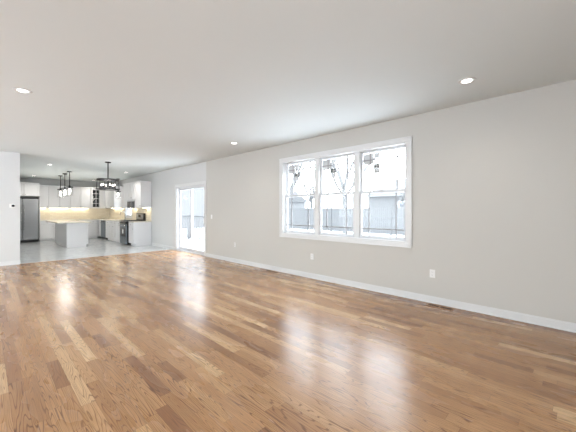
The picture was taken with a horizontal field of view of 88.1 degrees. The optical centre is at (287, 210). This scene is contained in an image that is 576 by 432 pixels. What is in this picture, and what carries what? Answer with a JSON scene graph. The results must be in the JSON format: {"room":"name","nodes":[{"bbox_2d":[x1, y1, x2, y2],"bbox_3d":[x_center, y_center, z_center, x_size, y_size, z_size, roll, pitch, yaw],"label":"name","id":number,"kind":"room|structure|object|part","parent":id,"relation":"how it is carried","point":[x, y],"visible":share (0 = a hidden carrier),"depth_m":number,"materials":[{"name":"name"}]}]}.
{"room":"empty living room","nodes":[
{"label":"empty living room","id":0,"kind":"room"},
{"bbox_2d":[0,151,19,265],"bbox_3d":[-8.144,-0.053,5.888,0.184,2.743,4.220,0,0,44],"label":"wall","id":1,"kind":"structure","parent":0,"point":[9,161],"depth_m":7.21,"materials":[{"name":"grey paint"}]},
{"bbox_2d":[20,178,109,236],"bbox_3d":[-10.519,-0.053,13.870,0.160,2.743,3.865,0,0,44],"label":"wall","id":2,"kind":"structure","parent":0,"point":[32,180],"depth_m":13.82,"materials":[{"name":"grey paint"}]},
{"bbox_2d":[20,182,38,196],"bbox_3d":[-11.157,-0.897,12.536,0.755,0.570,0.983,0,0,44],"label":"upper cabinet","id":3,"kind":"object","parent":2,"relation":"attached to","point":[27,189],"visible":0.7,"depth_m":12.43,"materials":[{"name":"white paint"}]},
{"bbox_3d":[-11.092,-0.867,12.127,0.020,0.498,0.480,0,0,44],"label":"cabinet door","id":4,"kind":"part","parent":3,"relation":"part of","materials":[{"name":"white paint"}]},
{"bbox_3d":[-11.157,-1.152,12.536,0.755,0.060,0.983,0,0,44],"label":"crown moulding","id":5,"kind":"part","parent":3,"relation":"part of","materials":[{"name":"white paint"}]},
{"bbox_3d":[-10.748,-0.867,12.479,0.020,0.498,0.480,0,0,44],"label":"cabinet door","id":6,"kind":"part","parent":3,"relation":"part of","materials":[{"name":"white paint"}]},
{"bbox_2d":[40,185,48,207],"bbox_3d":[-10.811,-0.616,13.152,0.421,1.022,0.308,0,0,44],"label":"upper cabinet","id":7,"kind":"object","parent":2,"relation":"attached to","point":[43,188],"visible":0.71,"depth_m":13.03,"materials":[{"name":"white paint"}]},
{"bbox_2d":[48,185,70,208],"bbox_3d":[-10.422,-0.616,13.548,0.421,1.022,0.798,0,0,44],"label":"upper cabinet","id":8,"kind":"object","parent":2,"relation":"attached to","point":[56,200],"visible":0.8,"depth_m":13.39,"materials":[{"name":"white paint"}]},
{"bbox_3d":[-10.444,-0.592,13.290,0.020,0.938,0.388,0,0,44],"label":"cabinet door","id":9,"kind":"part","parent":8,"relation":"part of","materials":[{"name":"white paint"}]},
{"bbox_3d":[-10.164,-0.592,13.575,0.020,0.938,0.388,0,0,44],"label":"cabinet door","id":10,"kind":"part","parent":8,"relation":"part of","materials":[{"name":"white paint"}]},
{"bbox_2d":[40,208,108,219],"bbox_3d":[-10.088,0.141,14.188,0.009,0.517,2.802,0,0,44],"label":"backsplash","id":11,"kind":"structure","parent":2,"relation":"attached to","point":[45,213],"depth_m":14.10,"materials":[{"name":"beige tile"}]},
{"bbox_2d":[71,186,90,208],"bbox_3d":[-9.866,-0.616,14.117,0.421,1.022,0.788,0,0,44],"label":"upper cabinet","id":12,"kind":"object","parent":2,"relation":"attached to","point":[80,196],"visible":0.9,"depth_m":14.01,"materials":[{"name":"white paint"}]},
{"bbox_3d":[-9.886,-0.592,13.860,0.020,0.938,0.383,0,0,44],"label":"cabinet door","id":13,"kind":"part","parent":12,"relation":"part of","materials":[{"name":"white paint"}]},
{"bbox_3d":[-9.610,-0.592,14.142,0.020,0.938,0.383,0,0,44],"label":"cabinet door","id":14,"kind":"part","parent":12,"relation":"part of","materials":[{"name":"white paint"}]},
{"bbox_2d":[91,187,100,207],"bbox_3d":[-9.436,-0.622,14.556,0.421,1.010,0.400,0,0,44],"label":"upper cabinet","id":15,"kind":"object","parent":2,"relation":"attached to","point":[95,194],"visible":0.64,"depth_m":14.57,"materials":[{"name":"white paint"}]},
{"bbox_3d":[-9.577,-0.592,14.694,0.005,0.914,0.364,0,0,44],"label":"panel","id":16,"kind":"part","parent":15,"relation":"part of","materials":[{"name":"glass"}]},
{"bbox_2d":[101,190,109,208],"bbox_3d":[-9.148,-0.622,14.891,0.365,1.010,0.482,0,0,44],"label":"filler panel","id":17,"kind":"object","parent":2,"relation":"attached to","point":[102,191],"visible":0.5,"depth_m":14.68,"materials":[{"name":"white paint"}]},
{"bbox_2d":[24,250,164,263],"bbox_3d":[-5.258,1.315,8.720,0.045,0.006,3.865,0,0,44],"label":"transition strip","id":18,"kind":"structure","parent":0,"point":[161,250],"depth_m":8.36,"materials":[{"name":"brown wood"}]},
{"bbox_2d":[0,237,575,431],"bbox_3d":[-5.027,1.368,5.429,19.500,0.100,8.245,0,0,44],"label":"floor","id":19,"kind":"structure","parent":0,"point":[167,340],"depth_m":2.71,"materials":[{"name":"brown wood"}]},
{"bbox_2d":[20,197,38,241],"bbox_3d":[-11.112,0.365,12.502,0.787,1.865,0.920,0,0,44],"label":"refrigerator","id":20,"kind":"object","parent":19,"relation":"on","point":[29,206],"visible":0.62,"depth_m":12.38,"materials":[{"name":"silver metal"}]},
{"bbox_3d":[-11.076,0.353,12.109,0.072,1.710,0.402,0,0,44],"label":"freezer door","id":21,"kind":"part","parent":20,"relation":"part of","materials":[{"name":"metal"}]},
{"bbox_2d":[39,184,39,241],"bbox_3d":[-10.819,0.098,12.918,0.737,2.440,0.028,0,0,44],"label":"end panel","id":22,"kind":"object","parent":19,"relation":"on","point":[39,184],"visible":0.49,"depth_m":12.65,"materials":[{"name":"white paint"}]},
{"bbox_2d":[40,221,53,240],"bbox_3d":[-10.674,0.878,13.123,0.656,0.880,0.458,0,0,44],"label":"base cabinet","id":23,"kind":"object","parent":19,"relation":"on","point":[46,228],"visible":0.9,"depth_m":12.92,"materials":[{"name":"white paint"}]},
{"bbox_3d":[-10.468,0.522,12.922,0.020,0.152,0.452,0,0,44],"label":"drawer","id":24,"kind":"part","parent":23,"relation":"part of","materials":[{"name":"white paint"}]},
{"bbox_2d":[55,223,87,247],"bbox_3d":[-8.415,0.878,11.551,2.492,0.880,0.686,0,0,44],"label":"kitchen island","id":25,"kind":"object","parent":19,"relation":"on","point":[67,235],"visible":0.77,"depth_m":10.73,"materials":[{"name":"white paint"}]},
{"bbox_2d":[46,220,90,223],"bbox_3d":[-8.483,0.416,11.426,2.790,0.040,0.980,0,0,44],"label":"island countertop","id":26,"kind":"structure","parent":25,"relation":"on","point":[51,221],"depth_m":11.01,"materials":[{"name":"beige stone"}]},
{"bbox_3d":[-7.547,0.878,10.666,0.012,0.880,0.636,0,0,44],"label":"panel","id":27,"kind":"part","parent":25,"relation":"part of","materials":[{"name":"white paint"}]},
{"bbox_2d":[79,220,97,238],"bbox_3d":[-9.625,0.878,14.195,0.656,0.880,0.818,0,0,44],"label":"base cabinet","id":28,"kind":"object","parent":19,"relation":"on","point":[93,226],"visible":0.44,"depth_m":14.14,"materials":[{"name":"white paint"}]},
{"bbox_3d":[-9.276,0.908,14.140,0.020,0.598,0.398,0,0,44],"label":"cabinet door","id":29,"kind":"part","parent":28,"relation":"part of","materials":[{"name":"white paint"}]},
{"bbox_2d":[98,220,101,236],"bbox_3d":[-8.960,0.828,14.589,1.057,0.780,0.652,0,0,44],"label":"cabinet filler","id":30,"kind":"object","parent":19,"relation":"on","point":[99,221],"visible":0.18,"depth_m":14.30,"materials":[{"name":"white paint"}]},
{"bbox_2d":[101,220,107,239],"bbox_3d":[-8.329,0.880,13.920,0.690,0.875,0.680,0,0,44],"label":"dishwasher","id":31,"kind":"object","parent":19,"relation":"on","point":[103,222],"visible":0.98,"depth_m":13.64,"materials":[{"name":"metal"}]},
{"bbox_3d":[-8.522,0.858,13.723,0.684,0.680,0.029,0,0,44],"label":"door","id":32,"kind":"part","parent":31,"relation":"part of","materials":[{"name":"metal"}]},
{"bbox_2d":[106,221,111,240],"bbox_3d":[-7.797,0.878,13.435,0.678,0.880,0.672,0,0,44],"label":"base cabinet","id":33,"kind":"object","parent":19,"relation":"on","point":[107,222],"visible":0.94,"depth_m":13.22,"materials":[{"name":"white paint"}]},
{"bbox_3d":[-8.004,0.908,13.224,0.668,0.598,0.020,0,0,44],"label":"cabinet door","id":34,"kind":"part","parent":33,"relation":"part of","materials":[{"name":"white paint"}]},
{"bbox_2d":[110,221,118,241],"bbox_3d":[-7.232,0.878,12.883,0.898,0.880,0.672,0,0,44],"label":"base cabinet","id":35,"kind":"object","parent":19,"relation":"on","point":[112,223],"visible":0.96,"depth_m":12.64,"materials":[{"name":"white paint"}]},
{"bbox_3d":[-7.600,0.908,12.828,0.438,0.598,0.020,0,0,44],"label":"cabinet door","id":36,"kind":"part","parent":35,"relation":"part of","materials":[{"name":"white paint"}]},
{"bbox_3d":[-7.278,0.908,12.514,0.438,0.598,0.020,0,0,44],"label":"cabinet door","id":37,"kind":"part","parent":35,"relation":"part of","materials":[{"name":"white paint"}]},
{"bbox_2d":[116,221,119,242],"bbox_3d":[-6.675,0.878,12.337,0.658,0.880,0.672,0,0,44],"label":"base cabinet","id":38,"kind":"object","parent":19,"relation":"on","point":[117,222],"visible":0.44,"depth_m":12.24,"materials":[{"name":"white paint"}]},
{"bbox_2d":[40,219,122,220],"bbox_3d":[-8.639,0.418,12.770,4.043,0.036,2.802,0,0,44],"label":"countertop","id":39,"kind":"structure","parent":38,"relation":"on","point":[58,219],"depth_m":13.68,"materials":[{"name":"beige stone"}]},
{"bbox_2d":[119,213,145,244],"bbox_3d":[-6.180,0.693,11.770,0.806,1.190,0.756,0,0,44],"label":"range","id":40,"kind":"object","parent":19,"relation":"on","point":[124,225],"visible":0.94,"depth_m":11.50,"materials":[{"name":"silver metal"}]},
{"bbox_3d":[-6.394,1.173,11.552,0.780,0.170,0.025,0,0,44],"label":"storage drawer","id":41,"kind":"part","parent":40,"relation":"part of","materials":[{"name":"metal"}]},
{"bbox_3d":[-6.395,0.798,11.550,0.780,0.560,0.029,0,0,44],"label":"oven door","id":42,"kind":"part","parent":40,"relation":"part of","materials":[{"name":"metal"}]},
{"bbox_3d":[-5.944,0.247,12.011,0.800,0.298,0.080,0,0,44],"label":"control panel","id":43,"kind":"part","parent":40,"relation":"part of","materials":[{"name":"black metal"}]},
{"bbox_2d":[129,222,150,245],"bbox_3d":[-5.657,0.878,11.340,0.528,0.880,0.672,0,0,44],"label":"base cabinet","id":44,"kind":"object","parent":19,"relation":"on","point":[139,233],"visible":0.98,"depth_m":11.16,"materials":[{"name":"white paint"}]},
{"bbox_3d":[-5.864,0.908,11.128,0.518,0.598,0.020,0,0,44],"label":"cabinet door","id":45,"kind":"part","parent":44,"relation":"part of","materials":[{"name":"white paint"}]},
{"bbox_2d":[128,221,150,222],"bbox_3d":[-5.642,0.418,11.337,0.545,0.036,0.638,0,0,44],"label":"countertop","id":46,"kind":"structure","parent":44,"relation":"on","point":[128,221],"depth_m":11.12,"materials":[{"name":"beige stone"}]},
{"bbox_2d":[426,303,453,310],"bbox_3d":[2.075,1.315,4.070,0.330,0.006,0.110,0,0,44],"label":"floor vent","id":47,"kind":"object","parent":19,"relation":"in","point":[428,304],"visible":1,"depth_m":4.08,"materials":[{"name":"brown wood"}]},
{"bbox_2d":[0,0,575,182],"bbox_3d":[-5.028,-1.485,5.542,19.660,0.120,8.405,0,0,44],"label":"ceiling","id":48,"kind":"structure","parent":0,"point":[140,87],"depth_m":3.02,"materials":[{"name":"white paint"}]},
{"bbox_2d":[13,87,31,93],"bbox_3d":[-3.142,-1.420,3.524,0.176,0.008,0.176,0,0,44],"label":"recessed light","id":49,"kind":"object","parent":48,"relation":"in","point":[21,90],"visible":1,"depth_m":3.51,"materials":[{"name":"white paint"}]},
{"bbox_2d":[57,175,63,193],"bbox_3d":[-9.193,-0.983,12.023,0.240,0.882,0.240,0,0,44],"label":"pendant lamp","id":50,"kind":"object","parent":48,"relation":"hanging from","point":[60,189],"visible":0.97,"depth_m":12.01,"materials":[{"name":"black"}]},
{"bbox_2d":[61,173,67,192],"bbox_3d":[-8.536,-0.983,11.379,0.240,0.882,0.240,0,0,44],"label":"pendant lamp","id":51,"kind":"object","parent":48,"relation":"hanging from","point":[64,188],"visible":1,"depth_m":11.37,"materials":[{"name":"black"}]},
{"bbox_2d":[66,171,72,191],"bbox_3d":[-7.885,-0.983,10.743,0.240,0.882,0.240,0,0,44],"label":"pendant lamp","id":52,"kind":"object","parent":48,"relation":"hanging from","point":[69,186],"visible":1,"depth_m":10.73,"materials":[{"name":"black metal"}]},
{"bbox_2d":[96,162,119,190],"bbox_3d":[-5.254,-1.018,8.685,0.608,0.812,0.608,0,0,27],"label":"chandelier","id":53,"kind":"object","parent":48,"relation":"hanging from","point":[107,179],"visible":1,"depth_m":8.67,"materials":[{"name":"black metal"}]},
{"bbox_3d":[-5.254,-1.044,8.685,0.034,0.723,0.034,0,0,27],"label":"rod","id":54,"kind":"part","parent":53,"relation":"part of","materials":[{"name":"black metal"}]},
{"bbox_2d":[458,77,475,83],"bbox_3d":[1.960,-1.420,3.260,0.176,0.008,0.176,0,0,44],"label":"recessed light","id":55,"kind":"object","parent":48,"relation":"in","point":[468,80],"visible":1,"depth_m":3.24,"materials":[{"name":"white"}]},
{"bbox_2d":[110,79,575,322],"bbox_3d":[-2.201,-0.053,8.544,19.500,2.743,0.160,0,0,44],"label":"wall","id":56,"kind":"structure","parent":0,"point":[494,179],"depth_m":4.03,"materials":[{"name":"beige paint"}]},
{"bbox_2d":[105,189,115,208],"bbox_3d":[-8.470,-0.616,14.269,0.688,1.022,0.421,0,0,44],"label":"upper cabinet","id":57,"kind":"object","parent":56,"relation":"attached to","point":[106,190],"visible":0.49,"depth_m":14.22,"materials":[{"name":"white paint"}]},
{"bbox_3d":[-8.710,-0.592,14.272,0.333,0.938,0.020,0,0,44],"label":"cabinet door","id":58,"kind":"part","parent":57,"relation":"part of","materials":[{"name":"white paint"}]},
{"bbox_3d":[-8.463,-0.592,14.030,0.333,0.938,0.020,0,0,44],"label":"cabinet door","id":59,"kind":"part","parent":57,"relation":"part of","materials":[{"name":"white paint"}]},
{"bbox_2d":[109,186,122,208],"bbox_3d":[-7.974,-0.616,13.783,0.698,1.022,0.421,0,0,44],"label":"upper cabinet","id":60,"kind":"object","parent":56,"relation":"attached to","point":[115,201],"visible":0.73,"depth_m":13.60,"materials":[{"name":"white paint"}]},
{"bbox_3d":[-8.215,-0.592,13.787,0.338,0.938,0.020,0,0,44],"label":"cabinet door","id":61,"kind":"part","parent":60,"relation":"part of","materials":[{"name":"white paint"}]},
{"bbox_3d":[-7.965,-0.592,13.542,0.338,0.938,0.020,0,0,44],"label":"cabinet door","id":62,"kind":"part","parent":60,"relation":"part of","materials":[{"name":"white paint"}]},
{"bbox_2d":[122,183,127,207],"bbox_3d":[-6.595,-0.616,12.433,0.618,1.022,0.421,0,0,44],"label":"upper cabinet","id":63,"kind":"object","parent":56,"relation":"attached to","point":[125,187],"visible":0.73,"depth_m":12.36,"materials":[{"name":"white paint"}]},
{"bbox_2d":[125,208,131,217],"bbox_3d":[-7.013,-0.242,13.242,0.910,1.140,0.178,0,0,44],"label":"window","id":64,"kind":"structure","parent":56,"relation":"in","point":[127,210],"depth_m":13.45,"materials":[{"name":"glass"}]},
{"bbox_2d":[109,208,150,220],"bbox_3d":[-7.170,0.141,13.288,5.419,0.517,0.009,0,0,44],"label":"backsplash","id":65,"kind":"structure","parent":56,"relation":"attached to","point":[113,213],"depth_m":13.09,"materials":[{"name":"beige tile"}]},
{"bbox_2d":[127,182,134,199],"bbox_3d":[-6.087,-0.784,11.936,0.798,0.685,0.421,0,0,44],"label":"upper cabinet","id":66,"kind":"object","parent":56,"relation":"attached to","point":[131,186],"visible":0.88,"depth_m":11.82,"materials":[{"name":"white paint"}]},
{"bbox_3d":[-6.346,-0.754,11.958,0.388,0.613,0.020,0,0,44],"label":"cabinet door","id":67,"kind":"part","parent":66,"relation":"part of","materials":[{"name":"white paint"}]},
{"bbox_2d":[127,200,134,207],"bbox_3d":[-6.110,-0.267,11.913,0.780,0.330,0.464,0,0,44],"label":"microwave","id":68,"kind":"object","parent":66,"relation":"attached to","point":[130,203],"visible":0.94,"depth_m":11.74,"materials":[{"name":"black metal"}]},
{"bbox_3d":[-6.294,-0.242,11.854,0.600,0.260,0.024,0,0,44],"label":"door","id":69,"kind":"part","parent":68,"relation":"part of","materials":[{"name":"black glass"}]},
{"bbox_3d":[-6.060,-0.754,11.678,0.388,0.613,0.020,0,0,44],"label":"cabinet door","id":70,"kind":"part","parent":66,"relation":"part of","materials":[{"name":"white paint"}]},
{"bbox_2d":[135,181,150,207],"bbox_3d":[-5.591,-0.616,11.450,0.588,1.022,0.421,0,0,44],"label":"upper cabinet","id":71,"kind":"object","parent":56,"relation":"attached to","point":[142,188],"visible":1,"depth_m":11.27,"materials":[{"name":"white paint"}]},
{"bbox_3d":[-5.707,-0.592,11.332,0.578,0.938,0.020,0,0,44],"label":"cabinet door","id":72,"kind":"part","parent":71,"relation":"part of","materials":[{"name":"white paint"}]},
{"bbox_2d":[151,243,174,249],"bbox_3d":[-4.518,1.269,10.683,2.035,0.098,0.024,0,0,44],"label":"baseboard","id":73,"kind":"structure","parent":56,"relation":"attached to","point":[152,244],"depth_m":10.60,"materials":[{"name":"white paint"}]},
{"bbox_2d":[175,181,205,255],"bbox_3d":[-3.021,0.226,9.333,1.995,2.185,0.178,0,0,44],"label":"door","id":74,"kind":"structure","parent":56,"relation":"in","point":[186,186],"depth_m":9.35,"materials":[{"name":"white paint"}]},
{"bbox_3d":[-3.301,0.271,9.652,0.908,2.035,0.036,0,0,44],"label":"fixed panel","id":75,"kind":"part","parent":74,"relation":"part of","materials":[{"name":"white plastic"}]},
{"bbox_3d":[-2.727,0.271,9.027,0.908,2.035,0.036,0,0,44],"label":"sliding panel","id":76,"kind":"part","parent":74,"relation":"part of","materials":[{"name":"clear glass"}]},
{"bbox_2d":[279,136,411,247],"bbox_3d":[0.892,-0.280,5.497,2.841,1.680,0.186,0,0,44],"label":"window","id":77,"kind":"structure","parent":56,"relation":"in","point":[360,152],"depth_m":5.23,"materials":[{"name":"white paint"}]},
{"bbox_3d":[0.254,0.065,6.138,0.826,0.806,0.034,0,0,44],"label":"sash","id":78,"kind":"part","parent":77,"relation":"part of","materials":[{"name":"clear glass"}]},
{"bbox_2d":[287,196,313,231],"bbox_3d":[0.254,0.065,6.137,0.742,0.726,0.012,0,0,44],"label":"window pane","id":79,"kind":"object","parent":77,"relation":"attached to","point":[291,224],"depth_m":6.27,"materials":[{"name":"clear glass"}]},
{"bbox_3d":[0.281,-0.661,6.165,0.826,0.734,0.034,0,0,44],"label":"sash","id":80,"kind":"part","parent":77,"relation":"part of","materials":[{"name":"clear glass"}]},
{"bbox_2d":[289,162,314,194],"bbox_3d":[0.280,-0.661,6.165,0.742,0.654,0.012,0,0,44],"label":"window pane","id":81,"kind":"object","parent":77,"relation":"attached to","point":[292,170],"depth_m":6.26,"materials":[{"name":"clear glass"}]},
{"bbox_3d":[0.595,-0.280,5.827,0.096,1.496,0.100,0,0,44],"label":"mullion post","id":82,"kind":"part","parent":77,"relation":"part of","materials":[{"name":"white paint"}]},
{"bbox_3d":[0.900,0.065,5.506,0.790,0.806,0.034,0,0,44],"label":"sash","id":83,"kind":"part","parent":77,"relation":"part of","materials":[{"name":"white plastic"}]},
{"bbox_2d":[321,194,352,233],"bbox_3d":[0.899,0.065,5.505,0.706,0.726,0.012,0,0,44],"label":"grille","id":84,"kind":"object","parent":77,"relation":"attached to","point":[326,195],"depth_m":5.65,"materials":[{"name":"clear glass"}]},
{"bbox_3d":[0.927,-0.661,5.533,0.790,0.734,0.034,0,0,44],"label":"sash","id":85,"kind":"part","parent":77,"relation":"part of","materials":[{"name":"clear glass"}]},
{"bbox_2d":[323,156,353,192],"bbox_3d":[0.926,-0.661,5.532,0.706,0.654,0.012,0,0,44],"label":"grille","id":86,"kind":"object","parent":77,"relation":"attached to","point":[327,165],"depth_m":5.62,"materials":[{"name":"glass"}]},
{"bbox_3d":[1.228,-0.280,5.207,0.096,1.496,0.100,0,0,44],"label":"mullion post","id":87,"kind":"part","parent":77,"relation":"part of","materials":[{"name":"white paint"}]},
{"bbox_3d":[1.546,0.065,4.874,0.826,0.806,0.034,0,0,44],"label":"sash","id":88,"kind":"part","parent":77,"relation":"part of","materials":[{"name":"white plastic"}]},
{"bbox_2d":[362,192,403,236],"bbox_3d":[1.545,0.065,4.873,0.742,0.726,0.012,0,0,44],"label":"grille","id":89,"kind":"object","parent":77,"relation":"attached to","point":[369,193],"depth_m":5.00,"materials":[{"name":"clear glass"}]},
{"bbox_3d":[1.573,-0.661,4.901,0.826,0.734,0.034,0,0,44],"label":"sash","id":90,"kind":"part","parent":77,"relation":"part of","materials":[{"name":"clear glass"}]},
{"bbox_2d":[363,149,404,190],"bbox_3d":[1.572,-0.661,4.900,0.742,0.654,0.012,0,0,44],"label":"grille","id":91,"kind":"object","parent":77,"relation":"attached to","point":[368,159],"depth_m":5.01,"materials":[{"name":"clear glass"}]},
{"bbox_2d":[206,253,575,332],"bbox_3d":[1.168,1.269,5.117,9.890,0.098,0.024,0,0,44],"label":"baseboard","id":92,"kind":"structure","parent":56,"relation":"attached to","point":[546,322],"depth_m":4.26,"materials":[{"name":"white paint"}]},
{"bbox_2d":[430,269,434,277],"bbox_3d":[2.062,0.898,4.251,0.074,0.116,0.009,0,0,44],"label":"wall outlet","id":93,"kind":"object","parent":56,"relation":"attached to","point":[432,272],"visible":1,"depth_m":4.25,"materials":[{"name":"white plastic"}]},
{"label":"outside","id":94,"kind":"structure","parent":0,"visible":0},
{"bbox_2d":[181,228,403,240],"bbox_3d":[-0.225,1.768,21.212,150.000,0.300,150.000,0,0,44],"label":"ground","id":95,"kind":"structure","parent":94,"point":[341,232],"depth_m":21.20,"materials":[{"name":"white snow"}]},
{"bbox_2d":[181,238,203,250],"bbox_3d":[-4.800,1.363,12.680,10.600,0.030,2.075,0,0,44],"label":"deck","id":96,"kind":"object","parent":95,"relation":"on","point":[198,245],"visible":0.08,"depth_m":11.90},
{"bbox_2d":[181,188,203,228],"bbox_3d":[-9.336,-1.882,30.132,5.200,7.000,6.700,0,0,44],"label":"house","id":97,"kind":"structure","parent":95,"relation":"on","point":[198,192],"depth_m":27.67,"materials":[{"name":"white"}]},
{"bbox_2d":[181,215,203,239],"bbox_3d":[-4.004,0.908,13.457,10.650,1.420,0.100,0,0,44],"label":"deck railing","id":98,"kind":"object","parent":95,"relation":"on","point":[182,216],"visible":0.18,"depth_m":14.12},
{"bbox_3d":[-4.736,0.908,14.174,0.100,1.420,0.100,0,0,44],"label":"post","id":99,"kind":"part","parent":98,"relation":"part of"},
{"bbox_2d":[289,188,307,207],"bbox_3d":[-4.342,-0.782,42.736,12.700,4.800,7.700,0,0,44],"label":"house","id":100,"kind":"structure","parent":95,"relation":"on","point":[298,202],"depth_m":39.61,"materials":[{"name":"white"}]},
{"bbox_2d":[288,162,309,229],"bbox_3d":[-0.631,-2.938,21.009,5.589,9.127,5.063,0,0,29],"label":"bare tree","id":101,"kind":"object","parent":95,"relation":"on","point":[301,164],"visible":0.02,"depth_m":20.21,"materials":[{"name":"grey plant"}]},
{"bbox_2d":[295,162,324,207],"bbox_3d":[1.899,-3.241,27.126,5.804,9.732,4.042,0,0,-34],"label":"bare tree","id":102,"kind":"object","parent":95,"relation":"on","point":[312,171],"visible":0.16,"depth_m":27.27,"materials":[{"name":"grey plant"}]},
{"bbox_2d":[289,206,403,235],"bbox_3d":[4.176,0.658,21.955,40.850,1.920,0.120,0,0,44],"label":"fence","id":103,"kind":"object","parent":95,"relation":"on","point":[383,218],"visible":0.2,"depth_m":20.85,"materials":[{"name":"grey wood"}]},
{"bbox_3d":[0.743,0.663,25.345,2.400,1.750,0.060,0,0,44],"label":"board panel","id":104,"kind":"part","parent":103,"relation":"part of","materials":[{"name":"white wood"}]},
{"bbox_3d":[1.586,0.658,24.491,0.100,1.920,0.120,0,0,44],"label":"post","id":105,"kind":"part","parent":103,"relation":"part of","materials":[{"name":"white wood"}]},
{"bbox_3d":[2.458,0.663,23.666,2.400,1.750,0.060,0,0,44],"label":"board panel","id":106,"kind":"part","parent":103,"relation":"part of","materials":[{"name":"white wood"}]},
{"bbox_3d":[3.301,0.658,22.812,0.100,1.920,0.120,0,0,44],"label":"post","id":107,"kind":"part","parent":103,"relation":"part of","materials":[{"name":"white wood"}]},
{"bbox_3d":[4.172,0.663,21.987,2.400,1.750,0.060,0,0,44],"label":"board panel","id":108,"kind":"part","parent":103,"relation":"part of","materials":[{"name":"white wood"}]},
{"bbox_3d":[5.887,0.663,20.308,2.400,1.750,0.060,0,0,44],"label":"board panel","id":109,"kind":"part","parent":103,"relation":"part of","materials":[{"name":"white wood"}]},
{"bbox_3d":[6.731,0.658,19.454,0.100,1.920,0.120,0,0,44],"label":"post","id":110,"kind":"part","parent":103,"relation":"part of","materials":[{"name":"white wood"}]},
{"bbox_3d":[7.602,0.663,18.629,2.400,1.750,0.060,0,0,44],"label":"board panel","id":111,"kind":"part","parent":103,"relation":"part of","materials":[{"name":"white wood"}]},
{"bbox_2d":[323,151,381,233],"bbox_3d":[3.195,-3.700,16.798,4.443,10.651,7.609,0,0,31],"label":"bare tree","id":112,"kind":"object","parent":95,"relation":"on","point":[342,184],"visible":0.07,"depth_m":17.02,"materials":[{"name":"grey plant"}]},
{"bbox_2d":[365,179,404,207],"bbox_3d":[15.256,-0.882,28.448,12.700,5.000,8.700,0,0,44],"label":"house","id":113,"kind":"structure","parent":95,"relation":"on","point":[377,200],"depth_m":29.17,"materials":[{"name":"white"}]},
{"bbox_2d":[397,188,404,206],"bbox_3d":[10.524,-0.559,24.020,3.248,4.353,3.179,0,0,44],"label":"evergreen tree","id":114,"kind":"object","parent":95,"relation":"on","point":[400,198],"visible":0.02,"depth_m":24.35,"materials":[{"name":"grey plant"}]}
]}

